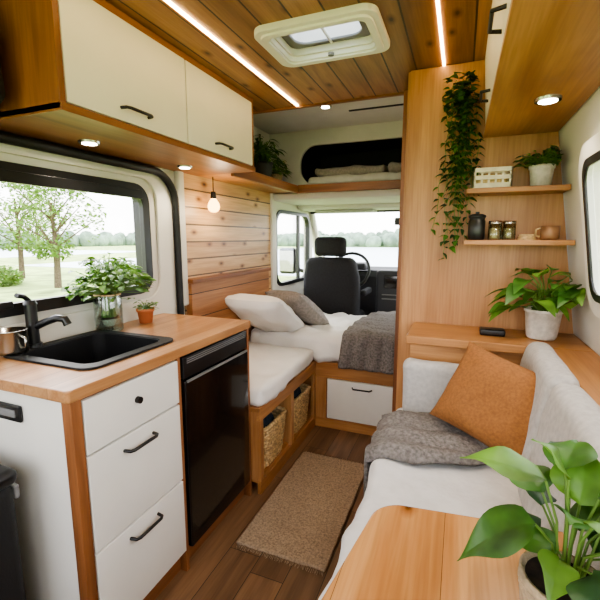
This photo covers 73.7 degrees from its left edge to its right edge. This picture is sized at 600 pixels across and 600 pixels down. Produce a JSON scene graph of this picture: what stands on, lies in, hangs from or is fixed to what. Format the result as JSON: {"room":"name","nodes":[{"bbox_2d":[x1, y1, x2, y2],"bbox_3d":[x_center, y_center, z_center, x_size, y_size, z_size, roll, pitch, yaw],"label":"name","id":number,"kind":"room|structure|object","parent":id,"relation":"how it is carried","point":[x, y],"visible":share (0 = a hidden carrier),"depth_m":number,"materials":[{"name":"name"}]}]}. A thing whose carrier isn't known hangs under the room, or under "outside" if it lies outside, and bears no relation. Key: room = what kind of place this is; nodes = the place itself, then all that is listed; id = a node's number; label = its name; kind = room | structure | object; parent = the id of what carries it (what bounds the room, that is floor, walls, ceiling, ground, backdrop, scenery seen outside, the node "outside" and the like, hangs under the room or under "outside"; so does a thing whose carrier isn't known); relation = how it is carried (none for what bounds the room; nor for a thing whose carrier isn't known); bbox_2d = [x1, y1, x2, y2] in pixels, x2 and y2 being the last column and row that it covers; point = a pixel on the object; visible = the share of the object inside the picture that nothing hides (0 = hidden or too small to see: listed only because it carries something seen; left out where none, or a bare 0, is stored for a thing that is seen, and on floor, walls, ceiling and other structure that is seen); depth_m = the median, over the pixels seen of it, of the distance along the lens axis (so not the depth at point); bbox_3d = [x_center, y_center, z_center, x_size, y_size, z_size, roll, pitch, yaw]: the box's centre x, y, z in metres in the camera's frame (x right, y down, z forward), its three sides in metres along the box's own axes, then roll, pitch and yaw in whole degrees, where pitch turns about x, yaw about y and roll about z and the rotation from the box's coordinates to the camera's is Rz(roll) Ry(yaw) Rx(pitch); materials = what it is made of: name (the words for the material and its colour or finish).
{"room":"vehicle interior","nodes":[
{"label":"vehicle interior","id":0,"kind":"room"},
{"bbox_2d":[0,126,268,325],"bbox_3d":[-0.918,-0.043,1.716,0.050,2.160,3.480,4,9,22],"label":"wall","id":1,"kind":"structure","parent":0,"point":[3,156],"depth_m":1.77,"materials":[{"name":"white plastic"}]},
{"bbox_2d":[0,160,152,317],"bbox_3d":[-1.017,-0.208,1.393,0.095,0.525,1.340,4,9,22],"label":"window","id":2,"kind":"structure","parent":1,"relation":"in","point":[10,172],"depth_m":1.62,"materials":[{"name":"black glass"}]},
{"bbox_2d":[0,131,183,342],"bbox_3d":[-0.993,0.166,1.436,0.038,1.469,1.787,4,9,22],"label":"window frame","id":3,"kind":"structure","parent":1,"relation":"in","point":[83,321],"depth_m":1.90,"materials":[{"name":"plastic"}]},
{"bbox_2d":[0,0,255,175],"bbox_3d":[-0.627,-0.809,1.684,0.424,0.373,1.145,4,9,22],"label":"upper cabinet","id":4,"kind":"object","parent":1,"relation":"attached to","point":[73,70],"visible":1,"depth_m":1.32,"materials":[{"name":"white laminate"}]},
{"bbox_2d":[78,139,99,145],"bbox_3d":[-0.785,-0.586,1.492,0.076,0.009,0.076,4,9,22],"label":"recessed light","id":5,"kind":"object","parent":4,"relation":"attached to","point":[87,142],"visible":1,"depth_m":1.47,"materials":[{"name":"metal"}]},
{"bbox_2d":[177,165,191,168],"bbox_3d":[-0.578,-0.665,2.005,0.076,0.009,0.076,4,9,22],"label":"recessed light","id":6,"kind":"object","parent":4,"relation":"attached to","point":[178,166],"visible":1,"depth_m":1.98,"materials":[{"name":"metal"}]},
{"bbox_2d":[174,171,276,305],"bbox_3d":[-0.434,-0.290,2.787,0.035,1.000,1.245,4,9,22],"label":"trim","id":7,"kind":"structure","parent":1,"relation":"attached to","point":[178,175],"depth_m":2.25,"materials":[{"name":"white paint"}]},
{"bbox_2d":[183,173,270,314],"bbox_3d":[-0.451,-0.160,2.795,0.012,1.260,1.120,4,9,22],"label":"wood paneling","id":8,"kind":"structure","parent":1,"relation":"attached to","point":[236,237],"depth_m":2.63,"materials":[{"name":"brown wood"}]},
{"bbox_2d":[187,267,270,340],"bbox_3d":[-0.442,0.093,2.763,0.057,0.570,1.005,4,9,22],"label":"headboard","id":9,"kind":"object","parent":1,"relation":"attached to","point":[207,294],"visible":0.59,"depth_m":2.56,"materials":[{"name":"brown wood"}]},
{"bbox_2d":[199,172,297,193],"bbox_3d":[-0.308,-0.795,2.715,0.265,0.060,0.980,4,9,22],"label":"shelf","id":10,"kind":"object","parent":1,"relation":"attached to","point":[252,180],"visible":0.72,"depth_m":2.59,"materials":[{"name":"brown wood"}]},
{"bbox_2d":[208,177,219,211],"bbox_3d":[-0.513,-0.622,2.367,0.072,0.205,0.072,4,9,22],"label":"pendant bulb","id":11,"kind":"object","parent":10,"relation":"hanging from","point":[213,205],"visible":1,"depth_m":2.35,"materials":[{"name":"white glass"}]},
{"bbox_2d":[254,134,285,176],"bbox_3d":[-0.222,-0.992,2.790,0.236,0.324,0.333,4,9,22],"label":"potted fern","id":12,"kind":"object","parent":10,"relation":"on","point":[264,166],"visible":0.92,"depth_m":2.76,"materials":[{"name":"green plant"}]},
{"bbox_2d":[271,160,291,179],"bbox_3d":[-0.148,-0.961,3.007,0.175,0.196,0.250,4,9,22],"label":"potted fern","id":13,"kind":"object","parent":10,"relation":"on","point":[276,173],"visible":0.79,"depth_m":3.00,"materials":[{"name":"green plant"}]},
{"bbox_2d":[155,425,371,599],"bbox_3d":[0.288,1.014,2.111,2.140,0.050,4.800,4,9,22],"label":"floor","id":14,"kind":"structure","parent":0,"point":[218,570],"depth_m":1.62,"materials":[{"name":"brown wood"}]},
{"bbox_2d":[0,464,25,599],"bbox_3d":[-0.926,0.793,1.084,0.315,0.700,0.215,4,9,22],"label":"waste bin","id":15,"kind":"object","parent":14,"relation":"on","point":[12,587],"visible":1,"depth_m":1.06,"materials":[{"name":"grey plastic"}]},
{"bbox_2d":[0,328,251,599],"bbox_3d":[-0.653,0.620,1.633,0.558,0.875,0.968,4,9,22],"label":"base cabinet","id":16,"kind":"object","parent":14,"relation":"on","point":[101,505],"visible":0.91,"depth_m":1.20,"materials":[{"name":"white laminate"}]},
{"bbox_2d":[0,313,250,403],"bbox_3d":[-0.657,0.169,1.569,0.523,0.034,0.977,4,9,22],"label":"countertop","id":17,"kind":"structure","parent":16,"relation":"on","point":[189,333],"depth_m":1.26,"materials":[{"name":"brown wood"}]},
{"bbox_2d":[14,293,71,347],"bbox_3d":[-0.898,0.070,1.419,0.164,0.206,0.076,-3,9,-18],"label":"kitchen faucet","id":18,"kind":"object","parent":17,"relation":"on","point":[30,305],"visible":0.93,"depth_m":1.41,"materials":[{"name":"black metal"}]},
{"bbox_2d":[3,330,172,369],"bbox_3d":[-0.738,0.231,1.446,0.415,0.135,0.410,4,9,22],"label":"sink","id":19,"kind":"object","parent":17,"relation":"in","point":[90,350],"visible":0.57,"depth_m":1.55,"materials":[{"name":"black stone"}]},
{"bbox_2d":[0,326,29,355],"bbox_3d":[-0.966,0.138,1.344,0.101,0.078,0.101,-4,10,-23],"label":"steel cup","id":20,"kind":"object","parent":19,"relation":"on","point":[13,340],"visible":1,"depth_m":1.32,"materials":[{"name":"silver metal"}]},
{"bbox_2d":[61,252,156,330],"bbox_3d":[-0.744,-0.030,1.652,0.260,0.332,0.396,4,9,22],"label":"potted plant","id":21,"kind":"object","parent":17,"relation":"on","point":[110,285],"visible":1,"depth_m":1.64,"materials":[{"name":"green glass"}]},
{"bbox_2d":[132,300,158,323],"bbox_3d":[-0.715,0.051,1.854,0.115,0.110,0.118,0,9,-2],"label":"potted herb","id":22,"kind":"object","parent":17,"relation":"on","point":[145,312],"visible":1,"depth_m":1.84,"materials":[{"name":"ceramic"}]},
{"bbox_2d":[180,331,249,546],"bbox_3d":[-0.563,0.550,1.828,0.496,0.783,0.480,4,9,22],"label":"fridge","id":23,"kind":"object","parent":16,"relation":"in","point":[214,377],"visible":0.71,"depth_m":1.68,"materials":[{"name":"black plastic"}]},
{"bbox_2d":[236,451,363,575],"bbox_3d":[0.059,0.997,2.008,0.407,0.020,0.846,4,9,22],"label":"rug","id":24,"kind":"object","parent":14,"relation":"on","point":[302,522],"visible":0.98,"depth_m":1.89,"materials":[{"name":"fabric"}]},
{"bbox_2d":[250,360,392,493],"bbox_3d":[0.462,0.671,2.623,1.890,0.470,1.635,4,9,22],"label":"bed base","id":25,"kind":"object","parent":14,"relation":"on","point":[351,400],"visible":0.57,"depth_m":2.63,"materials":[{"name":"brown wood"}]},
{"bbox_2d":[263,406,286,468],"bbox_3d":[-0.296,0.752,2.285,0.392,0.261,0.334,4,9,22],"label":"wicker basket","id":26,"kind":"object","parent":25,"relation":"on","point":[274,422],"visible":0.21,"depth_m":2.21,"materials":[{"name":"wicker"}]},
{"bbox_2d":[249,341,312,406],"bbox_3d":[-0.285,0.418,2.430,0.555,0.128,0.820,4,9,22],"label":"mattress","id":27,"kind":"object","parent":25,"relation":"on","point":[271,367],"visible":0.58,"depth_m":2.32,"materials":[{"name":"white fabric"}]},
{"bbox_2d":[294,384,310,433],"bbox_3d":[-0.148,0.695,2.652,0.392,0.262,0.334,4,9,22],"label":"wicker basket","id":28,"kind":"object","parent":25,"relation":"on","point":[301,397],"visible":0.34,"depth_m":2.58,"materials":[{"name":"wicker"}]},
{"bbox_2d":[250,312,366,362],"bbox_3d":[0.627,0.287,2.944,1.882,0.235,0.893,4,9,22],"label":"duvet","id":29,"kind":"object","parent":25,"relation":"on","point":[324,340],"visible":0.19,"depth_m":2.77,"materials":[{"name":"white fabric"}]},
{"bbox_2d":[225,293,304,331],"bbox_3d":[-0.227,0.100,2.767,0.420,0.326,0.485,4,9,22],"label":"pillow","id":30,"kind":"object","parent":29,"relation":"on","point":[265,313],"visible":0.91,"depth_m":2.58,"materials":[{"name":"white fabric"}]},
{"bbox_2d":[265,290,328,324],"bbox_3d":[-0.015,0.061,2.969,0.340,0.289,0.356,7,11,39],"label":"pillow","id":31,"kind":"object","parent":29,"relation":"on","point":[302,306],"visible":0.67,"depth_m":2.84,"materials":[{"name":"grey fabric"}]},
{"bbox_2d":[338,311,395,374],"bbox_3d":[0.663,0.275,2.879,0.549,0.262,0.865,4,9,22],"label":"throw blanket","id":32,"kind":"object","parent":29,"relation":"on","point":[368,344],"visible":0.61,"depth_m":2.56,"materials":[{"name":"grey fabric"}]},
{"bbox_2d":[268,134,399,294],"bbox_3d":[0.889,-0.329,3.561,2.020,2.160,1.330,4,9,22],"label":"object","id":33,"kind":"object","parent":14,"relation":"on","point":[298,287],"visible":0.13,"depth_m":3.97,"materials":[{"name":"white plastic"}]},
{"bbox_2d":[279,248,303,273],"bbox_3d":[-0.074,-0.408,4.169,0.279,0.270,0.132,0,9,-1],"label":"mirror","id":34,"kind":"object","parent":33,"relation":"attached to","point":[287,255],"visible":0.94,"depth_m":4.13,"materials":[{"name":"metal"}]},
{"bbox_2d":[276,210,309,285],"bbox_3d":[-0.068,-0.491,3.755,0.042,0.660,0.820,4,9,22],"label":"window","id":35,"kind":"structure","parent":33,"relation":"attached to","point":[305,216],"depth_m":3.88,"materials":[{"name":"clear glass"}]},
{"bbox_2d":[275,180,400,193],"bbox_3d":[0.746,-0.862,3.115,1.920,0.060,0.605,4,9,22],"label":"shelf","id":36,"kind":"object","parent":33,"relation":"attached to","point":[386,184],"visible":0.22,"depth_m":2.94,"materials":[{"name":"brown wood"}]},
{"bbox_2d":[308,162,400,183],"bbox_3d":[0.692,-0.958,3.103,1.222,0.164,0.435,4,9,22],"label":"bedding","id":37,"kind":"object","parent":36,"relation":"on","point":[354,173],"visible":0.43,"depth_m":2.99,"materials":[{"name":"fabric"}]},
{"bbox_2d":[310,210,399,224],"bbox_3d":[1.048,-0.580,3.925,1.920,0.613,0.383,4,9,22],"label":"windshield","id":38,"kind":"object","parent":33,"relation":"attached to","point":[396,219],"visible":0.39,"depth_m":3.77,"materials":[{"name":"clear glass"}]},
{"bbox_2d":[304,237,371,315],"bbox_3d":[0.357,0.067,3.778,0.572,1.310,0.460,4,9,22],"label":"seat","id":39,"kind":"object","parent":14,"relation":"on","point":[331,283],"visible":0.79,"depth_m":3.53,"materials":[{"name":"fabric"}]},
{"bbox_2d":[357,262,396,314],"bbox_3d":[1.028,0.161,3.988,1.890,1.060,0.451,4,9,22],"label":"dashboard","id":40,"kind":"object","parent":14,"relation":"on","point":[382,281],"visible":0.23,"depth_m":3.84,"materials":[{"name":"plastic"}]},
{"bbox_2d":[338,252,370,286],"bbox_3d":[0.479,-0.281,3.838,0.320,0.356,0.316,-4,10,-22],"label":"steering wheel","id":41,"kind":"object","parent":40,"relation":"attached to","point":[368,270],"visible":0.27,"depth_m":3.79,"materials":[{"name":"black plastic"}]},
{"bbox_2d":[321,505,567,599],"bbox_3d":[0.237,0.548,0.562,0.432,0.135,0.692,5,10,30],"label":"dining table","id":42,"kind":"object","parent":14,"relation":"on","point":[401,552],"visible":0.79,"depth_m":0.69,"materials":[{"name":"brown wood"}]},
{"bbox_2d":[457,439,599,599],"bbox_3d":[0.407,0.335,0.568,0.285,0.282,0.291,-6,11,-35],"label":"pothos plant","id":43,"kind":"object","parent":42,"relation":"on","point":[545,572],"visible":1,"depth_m":0.56,"materials":[{"name":"green plant"}]},
{"bbox_2d":[318,342,599,599],"bbox_3d":[0.404,0.688,1.001,0.566,0.934,1.360,4,9,22],"label":"sofa","id":44,"kind":"object","parent":14,"relation":"on","point":[562,410],"visible":0.38,"depth_m":1.11,"materials":[{"name":"white fabric"}]},
{"bbox_2d":[364,410,489,494],"bbox_3d":[0.530,0.546,1.393,0.613,0.215,0.363,1,9,8],"label":"throw blanket","id":45,"kind":"object","parent":44,"relation":"on","point":[413,438],"visible":0.55,"depth_m":1.31,"materials":[{"name":"grey fabric"}]},
{"bbox_2d":[429,341,535,454],"bbox_3d":[0.650,0.336,1.303,0.210,0.323,0.418,-6,11,-35],"label":"throw cushion","id":46,"kind":"object","parent":44,"relation":"on","point":[489,397],"visible":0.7,"depth_m":1.27,"materials":[{"name":"fabric"}]},
{"bbox_2d":[392,60,572,411],"bbox_3d":[0.899,-0.004,1.891,0.902,2.028,0.260,4,9,22],"label":"wall","id":47,"kind":"structure","parent":14,"relation":"on","point":[452,290],"depth_m":1.77,"materials":[{"name":"brown wood"}]},
{"bbox_2d":[429,70,483,260],"bbox_3d":[0.666,-0.546,1.689,0.208,0.767,0.128,2,9,10],"label":"vine","id":48,"kind":"object","parent":47,"relation":"hanging from","point":[460,98],"visible":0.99,"depth_m":1.67,"materials":[{"name":"green plant"}]},
{"bbox_2d":[466,184,570,196],"bbox_3d":[0.868,-0.441,1.618,0.360,0.020,0.139,4,9,22],"label":"wall shelf","id":49,"kind":"object","parent":47,"relation":"attached to","point":[541,189],"visible":1,"depth_m":1.57,"materials":[{"name":"brown wood"}]},
{"bbox_2d":[473,166,512,187],"bbox_3d":[0.787,-0.496,1.643,0.140,0.080,0.100,4,9,22],"label":"crate","id":50,"kind":"object","parent":49,"relation":"on","point":[489,177],"visible":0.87,"depth_m":1.60,"materials":[{"name":"white wood"}]},
{"bbox_2d":[513,145,562,185],"bbox_3d":[0.915,-0.521,1.548,0.163,0.156,0.178,4,9,22],"label":"potted plant","id":51,"kind":"object","parent":49,"relation":"on","point":[541,169],"visible":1,"depth_m":1.54,"materials":[{"name":"green plant"}]},
{"bbox_2d":[463,240,574,244],"bbox_3d":[0.882,-0.236,1.644,0.391,0.020,0.139,4,9,22],"label":"wall shelf","id":52,"kind":"object","parent":47,"relation":"attached to","point":[465,242],"visible":0.99,"depth_m":1.58,"materials":[{"name":"brown wood"}]},
{"bbox_2d":[467,212,485,239],"bbox_3d":[0.744,-0.312,1.683,0.068,0.116,0.068,4,9,22],"label":"coffee canister","id":53,"kind":"object","parent":52,"relation":"on","point":[476,224],"visible":1,"depth_m":1.66,"materials":[{"name":"black metal"}]},
{"bbox_2d":[487,221,502,239],"bbox_3d":[0.807,-0.288,1.656,0.052,0.078,0.052,4,9,22],"label":"glass jar","id":54,"kind":"object","parent":52,"relation":"on","point":[493,233],"visible":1,"depth_m":1.64,"materials":[{"name":"glass"}]},
{"bbox_2d":[501,221,516,239],"bbox_3d":[0.862,-0.288,1.650,0.052,0.078,0.052,4,9,22],"label":"glass jar","id":55,"kind":"object","parent":52,"relation":"on","point":[507,233],"visible":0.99,"depth_m":1.63,"materials":[{"name":"glass"}]},
{"bbox_2d":[517,234,535,239],"bbox_3d":[0.922,-0.256,1.625,0.068,0.022,0.068,4,9,22],"label":"coasters","id":56,"kind":"object","parent":52,"relation":"on","point":[521,236],"visible":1,"depth_m":1.60,"materials":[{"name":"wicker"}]},
{"bbox_2d":[535,226,560,239],"bbox_3d":[0.994,-0.268,1.597,0.068,0.055,0.077,-5,10,-31],"label":"copper mug","id":57,"kind":"object","parent":52,"relation":"on","point":[547,232],"visible":1,"depth_m":1.57,"materials":[{"name":"ceramic"}]},
{"bbox_2d":[406,322,599,405],"bbox_3d":[0.540,0.686,1.107,0.648,0.905,1.638,4,9,22],"label":"wooden ledge","id":58,"kind":"object","parent":14,"relation":"on","point":[427,341],"visible":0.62,"depth_m":1.57,"materials":[{"name":"brown wood"}]},
{"bbox_2d":[479,326,505,336],"bbox_3d":[0.792,0.130,1.650,0.095,0.026,0.060,4,9,22],"label":"smart speaker","id":59,"kind":"object","parent":58,"relation":"on","point":[491,331],"visible":1,"depth_m":1.63},
{"bbox_2d":[484,265,585,340],"bbox_3d":[0.900,0.011,1.554,0.330,0.290,0.322,4,9,22],"label":"potted plant","id":60,"kind":"object","parent":58,"relation":"on","point":[543,316],"visible":1,"depth_m":1.53,"materials":[{"name":"green plant"}]},
{"bbox_2d":[105,0,492,133],"bbox_3d":[0.186,-1.058,1.668,2.020,0.140,4.500,4,9,22],"label":"ceiling","id":61,"kind":"structure","parent":0,"point":[379,79],"depth_m":1.58,"materials":[{"name":"brown wood"}]},
{"bbox_2d":[0,64,4,103],"bbox_3d":[-0.933,-0.709,1.098,0.224,0.348,0.133,4,9,22],"label":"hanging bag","id":62,"kind":"object","parent":61,"relation":"hanging from","point":[2,87],"visible":1,"depth_m":1.11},
{"bbox_2d":[164,0,298,105],"bbox_3d":[-0.494,-0.896,1.036,0.012,0.006,2.590,4,9,22],"label":"led strip","id":63,"kind":"object","parent":61,"relation":"attached to","point":[169,2],"visible":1,"depth_m":1.52,"materials":[{"name":"white plastic"}]},
{"bbox_2d":[254,3,389,66],"bbox_3d":[0.087,-1.050,1.453,0.445,0.230,0.320,4,9,22],"label":"skylight","id":64,"kind":"object","parent":61,"relation":"attached to","point":[356,30],"visible":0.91,"depth_m":1.51,"materials":[{"name":"white plastic"}]},
{"bbox_2d":[319,105,331,108],"bbox_3d":[0.158,-1.196,2.475,0.076,0.009,0.076,4,9,22],"label":"recessed light","id":65,"kind":"object","parent":61,"relation":"in","point":[324,106],"visible":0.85,"depth_m":2.48,"materials":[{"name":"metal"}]},
{"bbox_2d":[436,0,444,65],"bbox_3d":[0.181,-0.834,0.634,0.010,0.006,2.335,4,9,22],"label":"led strip","id":66,"kind":"object","parent":61,"relation":"attached to","point":[437,1],"visible":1,"depth_m":1.41,"materials":[{"name":"white plastic"}]},
{"bbox_2d":[274,189,399,213],"bbox_3d":[0.826,-0.817,3.326,1.920,0.125,0.950,4,9,22],"label":"headliner","id":67,"kind":"object","parent":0,"point":[364,201],"depth_m":3.24},
{"bbox_2d":[559,86,599,355],"bbox_3d":[0.886,0.067,1.003,0.374,2.160,3.480,4,9,22],"label":"wall","id":68,"kind":"structure","parent":0,"point":[584,124],"depth_m":1.45,"materials":[{"name":"white paint"}]},
{"bbox_2d":[269,103,403,184],"bbox_3d":[0.635,-1.052,2.806,1.920,0.420,1.220,4,9,22],"label":"wall","id":69,"kind":"structure","parent":68,"relation":"attached to","point":[374,144],"depth_m":3.13,"materials":[{"name":"paint"}]},
{"bbox_2d":[479,0,599,137],"bbox_3d":[0.583,-0.715,0.873,0.304,0.310,1.638,4,9,22],"label":"upper cabinet","id":70,"kind":"object","parent":68,"relation":"attached to","point":[535,49],"visible":1,"depth_m":1.00,"materials":[{"name":"brown wood"}]},
{"bbox_2d":[534,94,562,104],"bbox_3d":[0.753,-0.606,1.214,0.076,0.009,0.076,4,9,22],"label":"recessed light","id":71,"kind":"object","parent":70,"relation":"attached to","point":[553,98],"visible":1,"depth_m":1.20,"materials":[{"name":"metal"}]},
{"bbox_2d":[578,132,599,317],"bbox_3d":[0.732,-0.130,0.708,0.156,0.540,1.360,4,9,22],"label":"window","id":72,"kind":"structure","parent":68,"relation":"in","point":[590,151],"depth_m":1.28,"materials":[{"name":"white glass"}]},
{"label":"outside","id":73,"kind":"structure","parent":0,"visible":0},
{"bbox_2d":[0,245,397,301],"bbox_3d":[16.712,-4.472,41.588,300.000,0.200,210.000,4,9,22],"label":"grassy ground","id":74,"kind":"structure","parent":73,"point":[38,283],"depth_m":20.52,"materials":[{"name":"green plant"}]},
{"bbox_2d":[0,182,65,277],"bbox_3d":[-13.068,-3.766,18.212,4.442,5.581,4.286,1,9,4],"label":"tree","id":75,"kind":"object","parent":74,"relation":"on","point":[21,265],"visible":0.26,"depth_m":18.34,"materials":[{"name":"green plant"}]},
{"bbox_2d":[3,190,64,259],"bbox_3d":[-22.680,-6.459,34.190,4.809,6.008,4.566,4,9,22],"label":"tree","id":76,"kind":"object","parent":74,"relation":"on","point":[28,190],"visible":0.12,"depth_m":34.17,"materials":[{"name":"green plant"}]},
{"bbox_2d":[0,184,106,287],"bbox_3d":[-9.073,-2.740,14.722,3.555,4.624,3.613,4,9,22],"label":"tree","id":77,"kind":"object","parent":74,"relation":"on","point":[56,248],"visible":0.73,"depth_m":14.58,"materials":[{"name":"green plant"}]},
{"bbox_2d":[0,257,136,286],"bbox_3d":[-9.986,-1.179,16.747,3.562,1.151,6.765,9,12,44],"label":"bush","id":78,"kind":"object","parent":74,"relation":"on","point":[9,278],"visible":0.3,"depth_m":15.84,"materials":[{"name":"green plant"}]},
{"bbox_2d":[0,226,398,248],"bbox_3d":[15.362,-2.912,16.993,186.194,5.251,145.690,4,9,22],"label":"treeline","id":79,"kind":"object","parent":74,"relation":"on","point":[387,238],"visible":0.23,"depth_m":86.69,"materials":[{"name":"green plant"}]},
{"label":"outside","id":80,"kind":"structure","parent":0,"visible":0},
{"bbox_2d":[0,247,397,276],"bbox_3d":[25.069,0.054,11.660,182.000,0.019,120.000,4,9,22],"label":"lake water","id":81,"kind":"structure","parent":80,"point":[376,256],"depth_m":40.05,"materials":[{"name":"white liquid"}]}
]}

